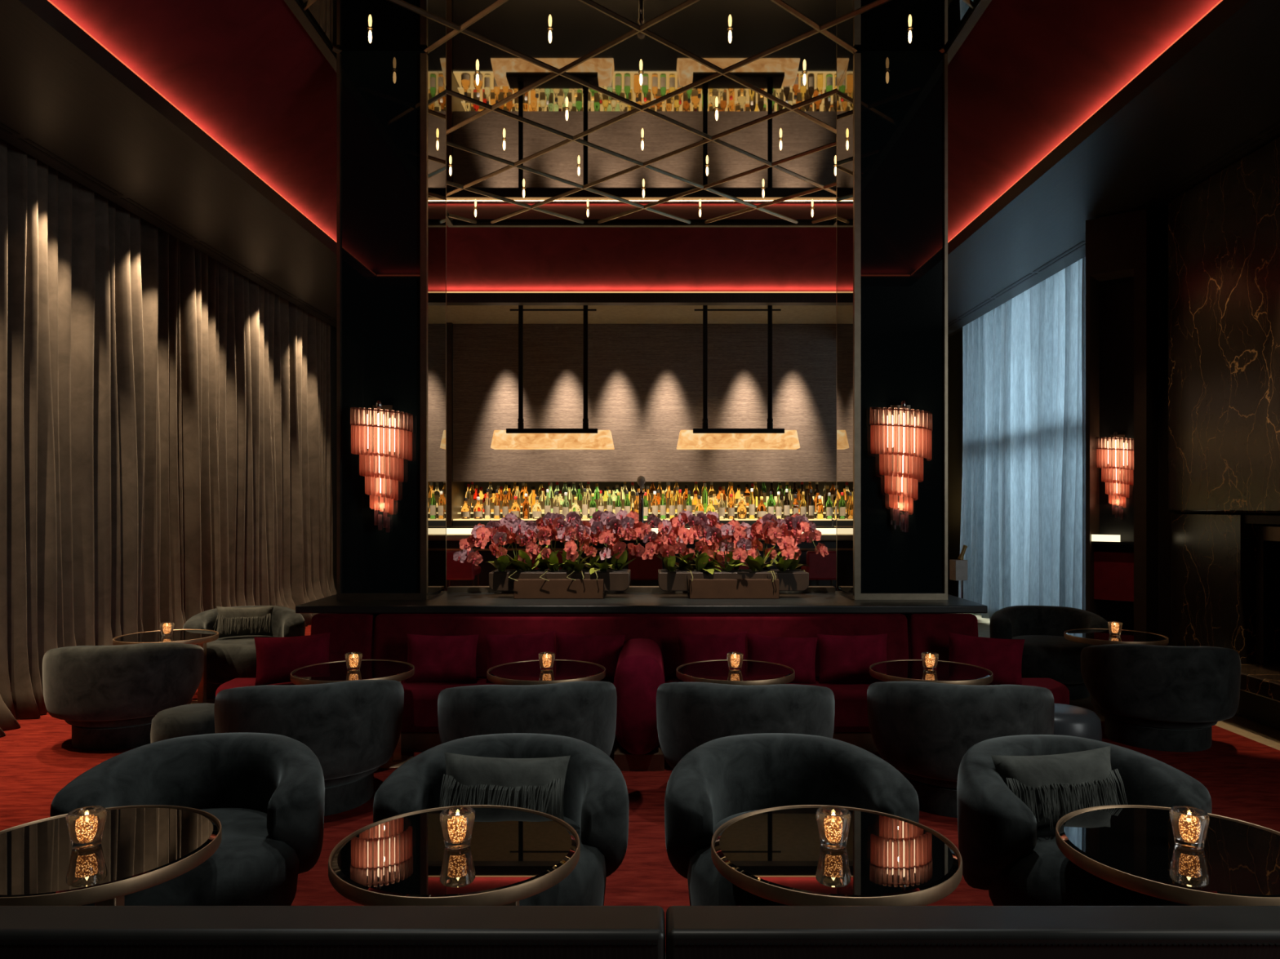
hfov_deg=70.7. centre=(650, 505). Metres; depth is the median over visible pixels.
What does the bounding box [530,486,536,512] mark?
bottle
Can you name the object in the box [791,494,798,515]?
bottle
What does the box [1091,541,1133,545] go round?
shelf
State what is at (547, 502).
bottle
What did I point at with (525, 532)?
orchid
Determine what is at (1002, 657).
cushion
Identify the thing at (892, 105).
pillar
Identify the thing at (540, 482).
bottle
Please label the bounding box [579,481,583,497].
bottle
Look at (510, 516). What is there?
orchid
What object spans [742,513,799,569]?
orchid
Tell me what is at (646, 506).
bottle
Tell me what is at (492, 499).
bottle
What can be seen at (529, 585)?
planter
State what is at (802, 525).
orchid
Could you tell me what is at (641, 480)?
tap
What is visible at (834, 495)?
bottle
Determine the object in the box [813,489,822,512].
bottle
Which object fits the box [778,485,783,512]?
bottle
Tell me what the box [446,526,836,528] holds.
countertop
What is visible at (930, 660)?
candle holder
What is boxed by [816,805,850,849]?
candle holder
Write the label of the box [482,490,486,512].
bottle
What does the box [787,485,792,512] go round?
bottle
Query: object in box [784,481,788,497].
bottle
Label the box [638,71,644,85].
bulb
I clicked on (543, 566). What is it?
orchid
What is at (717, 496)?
bottle
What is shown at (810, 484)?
bottle
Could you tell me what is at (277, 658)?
cushion
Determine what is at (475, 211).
bulb
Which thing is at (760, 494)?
bottle
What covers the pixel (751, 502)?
bottle
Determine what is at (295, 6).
trim
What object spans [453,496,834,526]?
bar
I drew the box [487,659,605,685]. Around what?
side table
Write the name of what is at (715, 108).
bulb
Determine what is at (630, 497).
bottle
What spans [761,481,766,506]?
bottle
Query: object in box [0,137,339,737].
curtain
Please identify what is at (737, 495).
bottle
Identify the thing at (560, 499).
bottle
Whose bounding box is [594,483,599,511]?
bottle
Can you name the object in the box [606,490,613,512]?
bottle
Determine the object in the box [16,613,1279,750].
floor
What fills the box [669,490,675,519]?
bottle
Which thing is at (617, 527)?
orchid
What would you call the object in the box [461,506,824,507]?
light
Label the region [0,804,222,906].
side table
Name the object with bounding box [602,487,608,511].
bottle
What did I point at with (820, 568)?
bar stool
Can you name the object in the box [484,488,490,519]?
bottle
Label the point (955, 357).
wall
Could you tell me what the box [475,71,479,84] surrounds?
bulb
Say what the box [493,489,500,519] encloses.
bottle
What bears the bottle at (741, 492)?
on the bar
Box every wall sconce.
[350,400,413,532]
[869,400,932,532]
[1096,431,1133,519]
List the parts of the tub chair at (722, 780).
seat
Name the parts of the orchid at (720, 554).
flower, flower, flower, flower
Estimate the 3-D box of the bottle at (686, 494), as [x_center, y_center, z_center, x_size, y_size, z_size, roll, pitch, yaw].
[0.567,-0.107,14.286,0.106,0.430,0.108,0,0,2]
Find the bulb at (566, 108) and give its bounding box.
[564,107,568,120]
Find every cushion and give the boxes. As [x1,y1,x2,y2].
[213,605,274,637]
[253,632,330,685]
[404,633,478,683]
[439,752,570,821]
[484,630,555,683]
[555,631,625,682]
[677,631,746,682]
[746,633,817,684]
[817,633,887,682]
[948,632,1025,684]
[991,746,1127,831]
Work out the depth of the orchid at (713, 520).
6.71 m
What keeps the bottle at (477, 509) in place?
on the bar
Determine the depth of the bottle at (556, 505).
13.94 m
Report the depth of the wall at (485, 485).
15.00 m
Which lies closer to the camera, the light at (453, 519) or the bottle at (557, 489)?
the light at (453, 519)
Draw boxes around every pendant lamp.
[490,305,614,449]
[676,305,799,449]
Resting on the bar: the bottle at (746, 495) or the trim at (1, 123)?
the bottle at (746, 495)
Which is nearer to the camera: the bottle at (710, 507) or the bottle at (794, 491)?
the bottle at (710, 507)
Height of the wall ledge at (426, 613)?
0.809 m
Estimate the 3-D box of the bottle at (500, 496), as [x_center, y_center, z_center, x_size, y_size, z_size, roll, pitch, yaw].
[-2.363,-0.097,14.290,0.106,0.409,0.108,0,0,-3]
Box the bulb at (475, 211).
[474,207,477,217]
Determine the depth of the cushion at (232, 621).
7.43 m
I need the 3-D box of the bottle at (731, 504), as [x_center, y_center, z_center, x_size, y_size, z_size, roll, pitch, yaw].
[1.250,0.014,13.971,0.106,0.388,0.108,0,0,-5]
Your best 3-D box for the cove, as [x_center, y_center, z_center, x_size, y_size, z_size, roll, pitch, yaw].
[-0.080,-2.938,6.820,6.480,0.591,9.100,0,0,0]
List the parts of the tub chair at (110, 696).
seat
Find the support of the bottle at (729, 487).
on the bar
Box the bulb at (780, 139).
[778,137,782,150]
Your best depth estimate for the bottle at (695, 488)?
14.55 m
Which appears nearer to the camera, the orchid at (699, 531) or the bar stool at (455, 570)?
the orchid at (699, 531)
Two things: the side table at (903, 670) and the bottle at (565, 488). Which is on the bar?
the bottle at (565, 488)
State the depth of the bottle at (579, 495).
14.26 m
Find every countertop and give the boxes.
[444,526,836,591]
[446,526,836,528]
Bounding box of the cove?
[49,0,1220,291]
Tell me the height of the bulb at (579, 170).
0.098 m
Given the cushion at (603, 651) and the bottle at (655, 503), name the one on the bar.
the bottle at (655, 503)
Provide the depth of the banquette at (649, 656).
6.00 m
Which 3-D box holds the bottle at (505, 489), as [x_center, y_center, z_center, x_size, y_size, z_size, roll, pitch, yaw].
[-2.330,-0.191,14.575,0.100,0.398,0.102,0,0,5]
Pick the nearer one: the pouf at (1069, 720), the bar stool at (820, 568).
the pouf at (1069, 720)
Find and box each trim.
[0,122,336,323]
[284,0,991,226]
[446,322,465,526]
[447,586,835,592]
[947,120,1279,327]
[1158,211,1217,646]
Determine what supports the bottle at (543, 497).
on the bar
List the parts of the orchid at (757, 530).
flower, flower, flower, flower, flower, flower, flower, flower, flower, flower, flower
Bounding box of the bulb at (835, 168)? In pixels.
[833,164,836,175]
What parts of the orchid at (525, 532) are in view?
flower, flower, flower, flower, flower, flower, flower, flower, flower, flower, flower, flower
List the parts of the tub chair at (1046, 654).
backrest, seat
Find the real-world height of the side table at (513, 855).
0.556 m
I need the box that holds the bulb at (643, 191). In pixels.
[641,187,645,197]
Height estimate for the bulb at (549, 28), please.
0.098 m
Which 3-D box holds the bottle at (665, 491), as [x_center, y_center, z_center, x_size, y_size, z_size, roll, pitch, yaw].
[0.280,-0.186,14.591,0.100,0.389,0.102,0,0,-5]
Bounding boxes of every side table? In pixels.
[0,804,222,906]
[112,629,218,704]
[290,659,414,769]
[328,804,580,906]
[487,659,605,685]
[675,659,795,685]
[711,804,962,906]
[869,659,992,685]
[1055,804,1279,906]
[1063,628,1168,645]
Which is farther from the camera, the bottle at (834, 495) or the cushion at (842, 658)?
the bottle at (834, 495)
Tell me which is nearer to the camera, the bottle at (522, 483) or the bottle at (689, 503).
the bottle at (689, 503)
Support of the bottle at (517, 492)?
on the bar
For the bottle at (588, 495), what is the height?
0.431 m
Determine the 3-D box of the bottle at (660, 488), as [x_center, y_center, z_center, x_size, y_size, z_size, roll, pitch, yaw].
[0.150,-0.199,14.572,0.090,0.415,0.092,0,0,4]
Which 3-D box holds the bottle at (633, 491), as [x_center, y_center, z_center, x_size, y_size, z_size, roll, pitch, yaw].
[-0.287,-0.185,14.582,0.100,0.386,0.102,0,0,-8]
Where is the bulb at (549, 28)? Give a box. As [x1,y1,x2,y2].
[546,26,553,43]
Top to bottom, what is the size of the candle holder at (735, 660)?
0.100 m
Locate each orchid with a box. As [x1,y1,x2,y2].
[453,524,518,581]
[462,511,520,569]
[488,517,548,571]
[496,521,559,571]
[525,511,578,581]
[541,512,589,571]
[558,511,614,580]
[579,510,614,569]
[589,510,645,580]
[608,509,660,569]
[627,513,693,581]
[641,515,695,571]
[671,510,720,574]
[680,511,719,571]
[701,519,751,571]
[713,521,760,569]
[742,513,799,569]
[744,519,795,582]
[766,515,829,571]
[776,513,825,571]
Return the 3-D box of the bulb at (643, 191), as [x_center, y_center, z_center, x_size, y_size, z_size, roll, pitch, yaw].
[-0.070,-3.184,9.195,0.040,0.098,0.039,0,0,0]
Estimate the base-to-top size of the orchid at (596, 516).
0.501 m
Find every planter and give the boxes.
[488,568,630,599]
[657,568,808,599]
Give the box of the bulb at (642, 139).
[640,137,644,150]
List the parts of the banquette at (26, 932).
backrest, backrest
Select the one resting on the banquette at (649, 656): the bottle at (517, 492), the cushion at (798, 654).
the cushion at (798, 654)
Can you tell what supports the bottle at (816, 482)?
on the bar
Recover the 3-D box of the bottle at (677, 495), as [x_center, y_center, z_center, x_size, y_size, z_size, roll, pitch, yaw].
[0.424,-0.092,14.279,0.106,0.400,0.108,0,0,2]
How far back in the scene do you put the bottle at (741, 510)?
13.92 m
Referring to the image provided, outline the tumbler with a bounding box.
[831,519,836,527]
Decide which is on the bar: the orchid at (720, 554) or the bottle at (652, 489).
the bottle at (652, 489)
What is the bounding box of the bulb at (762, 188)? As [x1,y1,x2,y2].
[761,187,764,197]
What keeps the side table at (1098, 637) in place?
on the floor
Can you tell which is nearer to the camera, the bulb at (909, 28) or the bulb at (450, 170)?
the bulb at (909, 28)
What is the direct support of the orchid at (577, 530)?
in the planter at (529, 585)
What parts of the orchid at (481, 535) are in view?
flower, flower, flower, flower, flower, flower, flower, flower, flower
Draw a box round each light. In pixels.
[453,519,831,520]
[457,512,834,513]
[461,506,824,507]
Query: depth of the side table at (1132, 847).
2.52 m
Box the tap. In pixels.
[636,475,645,523]
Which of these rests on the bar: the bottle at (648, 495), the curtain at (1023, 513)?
the bottle at (648, 495)
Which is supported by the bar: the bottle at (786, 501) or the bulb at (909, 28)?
the bottle at (786, 501)
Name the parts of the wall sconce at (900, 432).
glass rod, glass rod, glass rod, glass rod, glass rod, glass rod, glass rod, glass rod, glass rod, glass rod, glass rod, glass rod, glass rod, glass rod, glass rod, glass rod, glass rod, glass rod, glass rod, glass rod, glass rod, glass rod, glass rod, glass rod, glass rod, glass rod, glass rod, glass rod, glass rod, plate, glass rod, glass rod, glass rod, glass rod, glass rod, glass rod, glass rod, glass rod, glass rod, glass rod, glass rod, glass rod, glass rod, glass rod, glass rod, glass rod, glass rod, glass rod, glass rod, glass rod, glass rod, glass rod, glass rod, glass rod, glass rod, glass rod, glass rod, glass rod, glass rod, glass rod, glass rod, glass rod, glass rod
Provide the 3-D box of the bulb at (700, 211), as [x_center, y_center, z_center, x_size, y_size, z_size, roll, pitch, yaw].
[0.540,-3.184,9.810,0.040,0.098,0.039,0,0,0]
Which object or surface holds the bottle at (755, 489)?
on the bar
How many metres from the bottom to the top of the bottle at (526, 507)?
0.393 m
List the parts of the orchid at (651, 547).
flower, flower, flower, flower, flower, flower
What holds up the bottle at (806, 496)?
on the bar
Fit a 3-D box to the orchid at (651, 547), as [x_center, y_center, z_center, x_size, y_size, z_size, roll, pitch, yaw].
[-0.163,0.260,6.669,0.521,0.466,0.145,0,0,23]
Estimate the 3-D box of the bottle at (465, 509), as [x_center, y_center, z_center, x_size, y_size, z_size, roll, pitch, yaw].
[-2.857,0.043,13.968,0.145,0.329,0.147,0,0,-1]
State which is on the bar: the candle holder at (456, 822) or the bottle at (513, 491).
the bottle at (513, 491)
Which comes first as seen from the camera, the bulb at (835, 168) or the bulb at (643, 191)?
the bulb at (835, 168)
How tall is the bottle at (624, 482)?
0.404 m
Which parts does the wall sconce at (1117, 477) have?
glass rod, glass rod, glass rod, glass rod, glass rod, glass rod, glass rod, glass rod, glass rod, glass rod, glass rod, glass rod, glass rod, glass rod, glass rod, glass rod, glass rod, glass rod, glass rod, glass rod, glass rod, glass rod, glass rod, glass rod, glass rod, glass rod, plate, glass rod, glass rod, glass rod, glass rod, glass rod, glass rod, glass rod, glass rod, glass rod, glass rod, glass rod, glass rod, glass rod, glass rod, glass rod, glass rod, glass rod, glass rod, glass rod, glass rod, glass rod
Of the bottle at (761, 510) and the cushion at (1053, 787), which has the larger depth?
the bottle at (761, 510)
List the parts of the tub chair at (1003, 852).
seat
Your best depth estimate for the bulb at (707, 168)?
8.57 m
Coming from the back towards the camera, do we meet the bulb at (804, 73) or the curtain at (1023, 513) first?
the curtain at (1023, 513)
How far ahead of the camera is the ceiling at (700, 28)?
7.00 m
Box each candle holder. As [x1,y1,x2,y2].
[66,805,107,849]
[159,622,174,636]
[344,652,362,671]
[440,805,475,849]
[538,652,555,671]
[726,652,743,671]
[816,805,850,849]
[920,652,938,671]
[1107,621,1122,635]
[1168,805,1209,849]
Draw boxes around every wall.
[329,324,336,590]
[453,324,836,481]
[465,481,836,518]
[947,218,1279,597]
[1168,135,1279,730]
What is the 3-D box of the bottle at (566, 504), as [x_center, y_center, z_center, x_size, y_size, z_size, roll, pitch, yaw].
[-1.310,0.002,13.976,0.106,0.412,0.108,0,0,5]
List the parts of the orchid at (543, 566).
flower, flower, flower, flower, flower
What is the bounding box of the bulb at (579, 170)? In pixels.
[577,164,581,175]
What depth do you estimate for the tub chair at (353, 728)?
4.35 m
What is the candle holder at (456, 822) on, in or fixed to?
on the side table at (513, 855)
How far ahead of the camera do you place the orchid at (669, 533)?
6.50 m
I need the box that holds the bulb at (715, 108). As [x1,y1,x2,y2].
[714,107,719,119]
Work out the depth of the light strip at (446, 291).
11.21 m
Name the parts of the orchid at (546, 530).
flower, flower, flower, flower, flower, flower, flower, flower, flower, flower, flower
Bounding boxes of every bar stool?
[446,551,480,586]
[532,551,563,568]
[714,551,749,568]
[800,551,838,591]
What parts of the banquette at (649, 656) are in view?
backrest, seat, armrest, backrest, seat, backrest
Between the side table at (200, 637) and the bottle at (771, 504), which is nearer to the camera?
the side table at (200, 637)
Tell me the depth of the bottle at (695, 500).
14.24 m
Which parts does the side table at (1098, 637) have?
glass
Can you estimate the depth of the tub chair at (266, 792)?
3.10 m
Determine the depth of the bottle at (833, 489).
14.55 m
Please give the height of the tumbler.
0.100 m
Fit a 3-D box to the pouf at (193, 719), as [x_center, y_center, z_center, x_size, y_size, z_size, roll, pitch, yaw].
[-2.500,1.317,4.950,0.424,0.425,0.424,0,0,0]
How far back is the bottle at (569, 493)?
14.25 m
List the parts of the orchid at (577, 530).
flower, flower, flower, flower, stem, flower, flower, flower, flower, flower, flower, stem, flower, flower, flower, flower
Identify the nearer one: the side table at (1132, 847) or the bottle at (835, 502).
the side table at (1132, 847)
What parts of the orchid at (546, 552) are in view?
flower, flower, flower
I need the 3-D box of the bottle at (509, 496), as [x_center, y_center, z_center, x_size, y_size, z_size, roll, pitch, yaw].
[-2.231,-0.110,14.277,0.106,0.436,0.108,0,0,0]
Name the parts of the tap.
ball handle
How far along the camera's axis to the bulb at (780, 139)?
7.96 m
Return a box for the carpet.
[0,624,1279,953]
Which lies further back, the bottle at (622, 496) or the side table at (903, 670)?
the bottle at (622, 496)
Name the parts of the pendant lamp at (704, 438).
rod, lamp shade, rod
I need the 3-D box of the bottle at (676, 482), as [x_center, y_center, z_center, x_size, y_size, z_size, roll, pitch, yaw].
[0.420,-0.218,14.570,0.090,0.452,0.092,0,0,-1]
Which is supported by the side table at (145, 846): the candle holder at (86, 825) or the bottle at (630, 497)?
the candle holder at (86, 825)
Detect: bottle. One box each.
[461,497,470,519]
[465,484,471,512]
[469,481,475,506]
[473,484,479,507]
[473,497,483,519]
[479,487,484,506]
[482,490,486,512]
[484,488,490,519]
[488,481,493,499]
[490,490,495,512]
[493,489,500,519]
[497,486,504,512]
[502,481,507,496]
[502,491,508,517]
[506,484,512,512]
[511,481,516,503]
[511,496,519,519]
[514,482,520,511]
[520,482,524,506]
[522,483,528,504]
[522,493,529,519]
[528,486,536,506]
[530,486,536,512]
[532,496,542,519]
[538,481,542,503]
[539,488,546,512]
[544,488,551,515]
[548,482,554,512]
[552,492,559,514]
[554,481,559,499]
[557,490,564,512]
[562,481,568,499]
[562,492,568,516]
[567,484,572,512]
[570,481,577,505]
[571,497,580,515]
[575,485,582,512]
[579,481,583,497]
[582,488,587,519]
[586,481,591,499]
[586,484,591,512]
[589,493,595,519]
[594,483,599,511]
[597,490,604,511]
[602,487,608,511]
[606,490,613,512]
[611,487,617,512]
[614,484,618,497]
[614,492,622,517]
[619,483,625,511]
[623,481,627,498]
[624,490,630,513]
[627,488,632,511]
[631,482,635,506]
[633,492,638,513]
[643,492,648,519]
[646,485,651,512]
[649,481,655,502]
[651,491,657,516]
[656,489,661,512]
[657,481,662,497]
[660,490,666,519]
[664,482,667,500]
[666,482,671,512]
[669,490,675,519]
[673,481,679,497]
[674,487,679,512]
[676,489,683,515]
[683,484,688,511]
[686,490,692,512]
[691,490,697,512]
[693,481,698,497]
[694,495,704,516]
[702,483,707,512]
[706,497,715,514]
[708,481,714,504]
[711,490,718,512]
[715,486,722,502]
[718,493,724,519]
[721,486,726,512]
[727,481,731,506]
[728,482,734,504]
[728,493,734,519]
[734,484,740,506]
[737,491,746,508]
[737,497,746,519]
[743,484,750,506]
[748,488,755,519]
[749,483,755,512]
[753,481,758,506]
[756,496,766,519]
[757,485,764,505]
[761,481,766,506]
[766,491,775,512]
[767,491,773,515]
[768,481,774,499]
[775,491,782,519]
[777,481,782,493]
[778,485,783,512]
[783,488,790,519]
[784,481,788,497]
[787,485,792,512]
[791,481,797,502]
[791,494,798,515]
[796,485,801,512]
[800,481,804,495]
[800,491,806,516]
[804,485,809,512]
[808,481,813,497]
[808,488,814,519]
[813,481,819,498]
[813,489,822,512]
[816,495,822,519]
[822,481,826,506]
[824,485,828,512]
[826,493,832,519]
[830,481,835,502]
[832,485,836,512]
[834,490,836,519]
[957,545,967,559]
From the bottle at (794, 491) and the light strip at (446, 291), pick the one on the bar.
the bottle at (794, 491)
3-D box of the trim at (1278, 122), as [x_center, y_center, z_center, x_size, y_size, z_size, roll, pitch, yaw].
[4.160,-2.523,7.960,0.084,0.014,10.720,0,0,0]
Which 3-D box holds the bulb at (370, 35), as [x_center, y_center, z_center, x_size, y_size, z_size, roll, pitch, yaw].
[-1.900,-3.184,6.120,0.040,0.098,0.039,0,0,0]
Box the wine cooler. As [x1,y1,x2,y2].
[949,559,967,613]
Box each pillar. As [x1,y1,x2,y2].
[336,50,446,617]
[836,50,947,617]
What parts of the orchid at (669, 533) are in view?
flower, flower, flower, flower, flower, flower, flower, flower, flower, flower, flower, flower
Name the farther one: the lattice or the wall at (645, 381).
the wall at (645, 381)
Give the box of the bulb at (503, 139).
[502,137,506,150]
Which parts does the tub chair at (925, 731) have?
seat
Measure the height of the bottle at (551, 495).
0.472 m
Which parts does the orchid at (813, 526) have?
flower, flower, flower, flower, flower, flower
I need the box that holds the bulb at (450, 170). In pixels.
[448,164,452,175]
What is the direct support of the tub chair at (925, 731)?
on the carpet
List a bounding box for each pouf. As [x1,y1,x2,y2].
[150,703,214,743]
[1053,703,1102,741]
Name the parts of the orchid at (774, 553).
stem, flower, flower, flower, flower, flower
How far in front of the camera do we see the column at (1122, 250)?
7.92 m
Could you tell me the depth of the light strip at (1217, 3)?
5.94 m
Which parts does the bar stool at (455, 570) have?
backrest, seat, leg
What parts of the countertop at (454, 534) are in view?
rail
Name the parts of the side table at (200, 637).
glass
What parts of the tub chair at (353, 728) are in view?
seat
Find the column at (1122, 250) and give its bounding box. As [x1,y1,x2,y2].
[1085,208,1158,634]
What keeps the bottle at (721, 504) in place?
on the bar
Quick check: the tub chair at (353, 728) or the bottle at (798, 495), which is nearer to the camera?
the tub chair at (353, 728)
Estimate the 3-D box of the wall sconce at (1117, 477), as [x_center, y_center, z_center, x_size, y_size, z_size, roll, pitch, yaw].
[4.108,-0.263,7.970,0.368,0.774,0.164,0,0,41]
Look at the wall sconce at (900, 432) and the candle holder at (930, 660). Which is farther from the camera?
the wall sconce at (900, 432)
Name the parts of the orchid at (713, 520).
flower, flower, flower, flower, flower, flower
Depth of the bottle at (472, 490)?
14.54 m
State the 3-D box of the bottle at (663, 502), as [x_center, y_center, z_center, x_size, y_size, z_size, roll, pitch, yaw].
[0.198,-0.013,13.980,0.095,0.442,0.097,0,0,5]
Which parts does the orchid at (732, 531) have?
flower, flower, flower, flower, stem, flower, flower, flower, flower, flower, flower, flower, flower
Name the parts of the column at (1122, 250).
lit panel, red panel, panel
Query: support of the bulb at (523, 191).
attached to the ceiling at (700, 28)
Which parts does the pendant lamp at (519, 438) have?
rod, lamp shade, rod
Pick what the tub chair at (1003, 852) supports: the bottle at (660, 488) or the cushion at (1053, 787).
the cushion at (1053, 787)
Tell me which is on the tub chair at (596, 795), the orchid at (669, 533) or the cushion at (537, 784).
the cushion at (537, 784)
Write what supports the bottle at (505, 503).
on the bar
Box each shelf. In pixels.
[460,518,834,519]
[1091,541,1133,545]
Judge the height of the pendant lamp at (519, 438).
2.073 m
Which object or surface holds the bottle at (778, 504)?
on the bar
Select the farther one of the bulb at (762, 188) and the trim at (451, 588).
the bulb at (762, 188)
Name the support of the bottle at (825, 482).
on the bar
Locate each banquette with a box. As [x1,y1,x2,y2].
[0,906,1279,958]
[215,613,1069,771]
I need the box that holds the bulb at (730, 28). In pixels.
[727,26,733,43]
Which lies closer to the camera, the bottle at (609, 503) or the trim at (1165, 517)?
the trim at (1165, 517)
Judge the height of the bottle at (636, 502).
0.410 m
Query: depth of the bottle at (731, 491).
14.27 m
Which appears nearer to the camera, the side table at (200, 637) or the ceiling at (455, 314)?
the side table at (200, 637)
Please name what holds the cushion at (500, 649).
on the banquette at (649, 656)
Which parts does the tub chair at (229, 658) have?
seat, backrest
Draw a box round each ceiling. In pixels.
[0,0,1279,335]
[298,0,977,222]
[446,305,836,324]
[947,208,1168,337]
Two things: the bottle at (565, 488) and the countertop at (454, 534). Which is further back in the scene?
the bottle at (565, 488)
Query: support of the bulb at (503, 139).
attached to the ceiling at (700, 28)
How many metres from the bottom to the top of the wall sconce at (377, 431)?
0.922 m
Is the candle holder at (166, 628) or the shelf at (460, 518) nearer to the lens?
the candle holder at (166, 628)
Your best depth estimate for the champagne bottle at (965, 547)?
7.14 m
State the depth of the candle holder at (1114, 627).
6.77 m
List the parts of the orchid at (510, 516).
flower, flower, flower, flower, flower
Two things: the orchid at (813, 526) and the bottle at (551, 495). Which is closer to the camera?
the orchid at (813, 526)
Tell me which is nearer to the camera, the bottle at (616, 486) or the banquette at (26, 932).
the banquette at (26, 932)
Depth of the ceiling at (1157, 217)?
8.48 m
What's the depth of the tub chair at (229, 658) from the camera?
7.17 m
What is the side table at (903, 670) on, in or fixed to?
on the carpet
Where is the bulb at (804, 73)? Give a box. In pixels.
[801,71,807,85]
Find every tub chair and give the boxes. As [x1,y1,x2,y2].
[42,643,204,751]
[49,733,324,906]
[182,605,305,698]
[213,680,404,816]
[373,733,628,906]
[437,680,617,756]
[656,682,835,768]
[664,733,919,906]
[866,681,1054,817]
[956,734,1211,906]
[989,605,1108,699]
[1080,644,1240,751]
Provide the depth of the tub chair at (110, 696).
5.58 m
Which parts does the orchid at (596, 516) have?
flower, flower, flower, flower, flower, flower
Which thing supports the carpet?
on the floor
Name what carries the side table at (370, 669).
on the carpet
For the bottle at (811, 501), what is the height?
0.460 m
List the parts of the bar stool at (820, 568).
seat, backrest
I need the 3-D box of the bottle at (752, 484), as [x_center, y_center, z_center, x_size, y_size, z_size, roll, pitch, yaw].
[1.618,-0.121,14.284,0.099,0.458,0.101,0,0,-3]
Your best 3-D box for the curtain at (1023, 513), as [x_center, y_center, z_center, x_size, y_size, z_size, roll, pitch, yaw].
[4.456,-0.585,11.034,0.213,4.169,3.673,0,0,0]
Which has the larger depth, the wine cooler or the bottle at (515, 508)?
the bottle at (515, 508)
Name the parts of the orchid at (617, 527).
flower, flower, flower, flower, flower, flower, flower, flower, flower, flower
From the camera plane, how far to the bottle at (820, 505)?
13.93 m
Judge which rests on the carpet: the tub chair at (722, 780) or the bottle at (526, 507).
the tub chair at (722, 780)
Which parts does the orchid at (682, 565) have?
flower, flower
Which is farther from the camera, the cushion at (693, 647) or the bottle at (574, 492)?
the bottle at (574, 492)
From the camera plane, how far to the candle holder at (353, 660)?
5.33 m
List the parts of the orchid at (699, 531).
flower, flower, flower, flower, flower, stem, flower, flower, flower, flower, flower, flower, flower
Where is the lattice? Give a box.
[302,0,974,223]
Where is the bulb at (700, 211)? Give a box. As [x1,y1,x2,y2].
[697,207,702,217]
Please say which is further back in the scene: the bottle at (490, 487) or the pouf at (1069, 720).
the bottle at (490, 487)
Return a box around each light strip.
[47,0,336,242]
[446,291,836,293]
[947,0,1222,242]
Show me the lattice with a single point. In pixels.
(461, 28)
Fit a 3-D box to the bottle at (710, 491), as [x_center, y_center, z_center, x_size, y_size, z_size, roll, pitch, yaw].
[0.988,-0.188,14.569,0.100,0.392,0.102,0,0,-2]
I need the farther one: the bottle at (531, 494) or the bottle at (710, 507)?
the bottle at (531, 494)
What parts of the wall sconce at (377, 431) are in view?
glass rod, glass rod, glass rod, glass rod, glass rod, glass rod, glass rod, glass rod, glass rod, glass rod, glass rod, glass rod, glass rod, glass rod, glass rod, glass rod, glass rod, glass rod, glass rod, glass rod, glass rod, glass rod, glass rod, glass rod, glass rod, glass rod, glass rod, glass rod, glass rod, glass rod, glass rod, plate, glass rod, glass rod, glass rod, glass rod, glass rod, glass rod, glass rod, glass rod, glass rod, glass rod, glass rod, glass rod, glass rod, glass rod, glass rod, glass rod, glass rod, glass rod, glass rod, glass rod, glass rod, glass rod, glass rod, glass rod, glass rod, glass rod, glass rod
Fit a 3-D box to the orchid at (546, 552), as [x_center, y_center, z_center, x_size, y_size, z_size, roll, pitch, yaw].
[-0.640,0.295,6.672,0.375,0.487,0.255,0,0,-15]
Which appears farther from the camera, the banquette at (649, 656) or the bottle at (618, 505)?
the bottle at (618, 505)
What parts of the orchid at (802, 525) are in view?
flower, flower, flower, flower, flower, flower, flower, flower, flower, flower, flower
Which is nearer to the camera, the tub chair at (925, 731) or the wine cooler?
the tub chair at (925, 731)
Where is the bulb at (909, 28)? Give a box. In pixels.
[906,26,912,43]
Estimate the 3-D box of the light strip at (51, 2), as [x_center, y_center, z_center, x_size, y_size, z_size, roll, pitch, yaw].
[-3.171,-2.649,6.820,0.027,0.018,8.760,0,0,0]
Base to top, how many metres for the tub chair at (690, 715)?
0.665 m
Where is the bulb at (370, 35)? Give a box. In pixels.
[367,26,373,43]
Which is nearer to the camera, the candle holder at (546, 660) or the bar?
the candle holder at (546, 660)
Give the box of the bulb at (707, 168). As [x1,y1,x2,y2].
[705,164,709,175]
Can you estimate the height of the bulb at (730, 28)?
0.098 m
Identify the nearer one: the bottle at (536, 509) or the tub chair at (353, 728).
the tub chair at (353, 728)
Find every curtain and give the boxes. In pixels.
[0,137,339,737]
[958,256,1085,618]
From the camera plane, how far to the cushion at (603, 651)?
5.81 m
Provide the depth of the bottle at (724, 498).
14.25 m
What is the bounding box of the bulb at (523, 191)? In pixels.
[521,187,525,197]
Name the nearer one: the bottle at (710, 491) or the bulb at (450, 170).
the bulb at (450, 170)
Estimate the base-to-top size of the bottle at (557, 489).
0.393 m
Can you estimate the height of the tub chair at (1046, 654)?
0.665 m

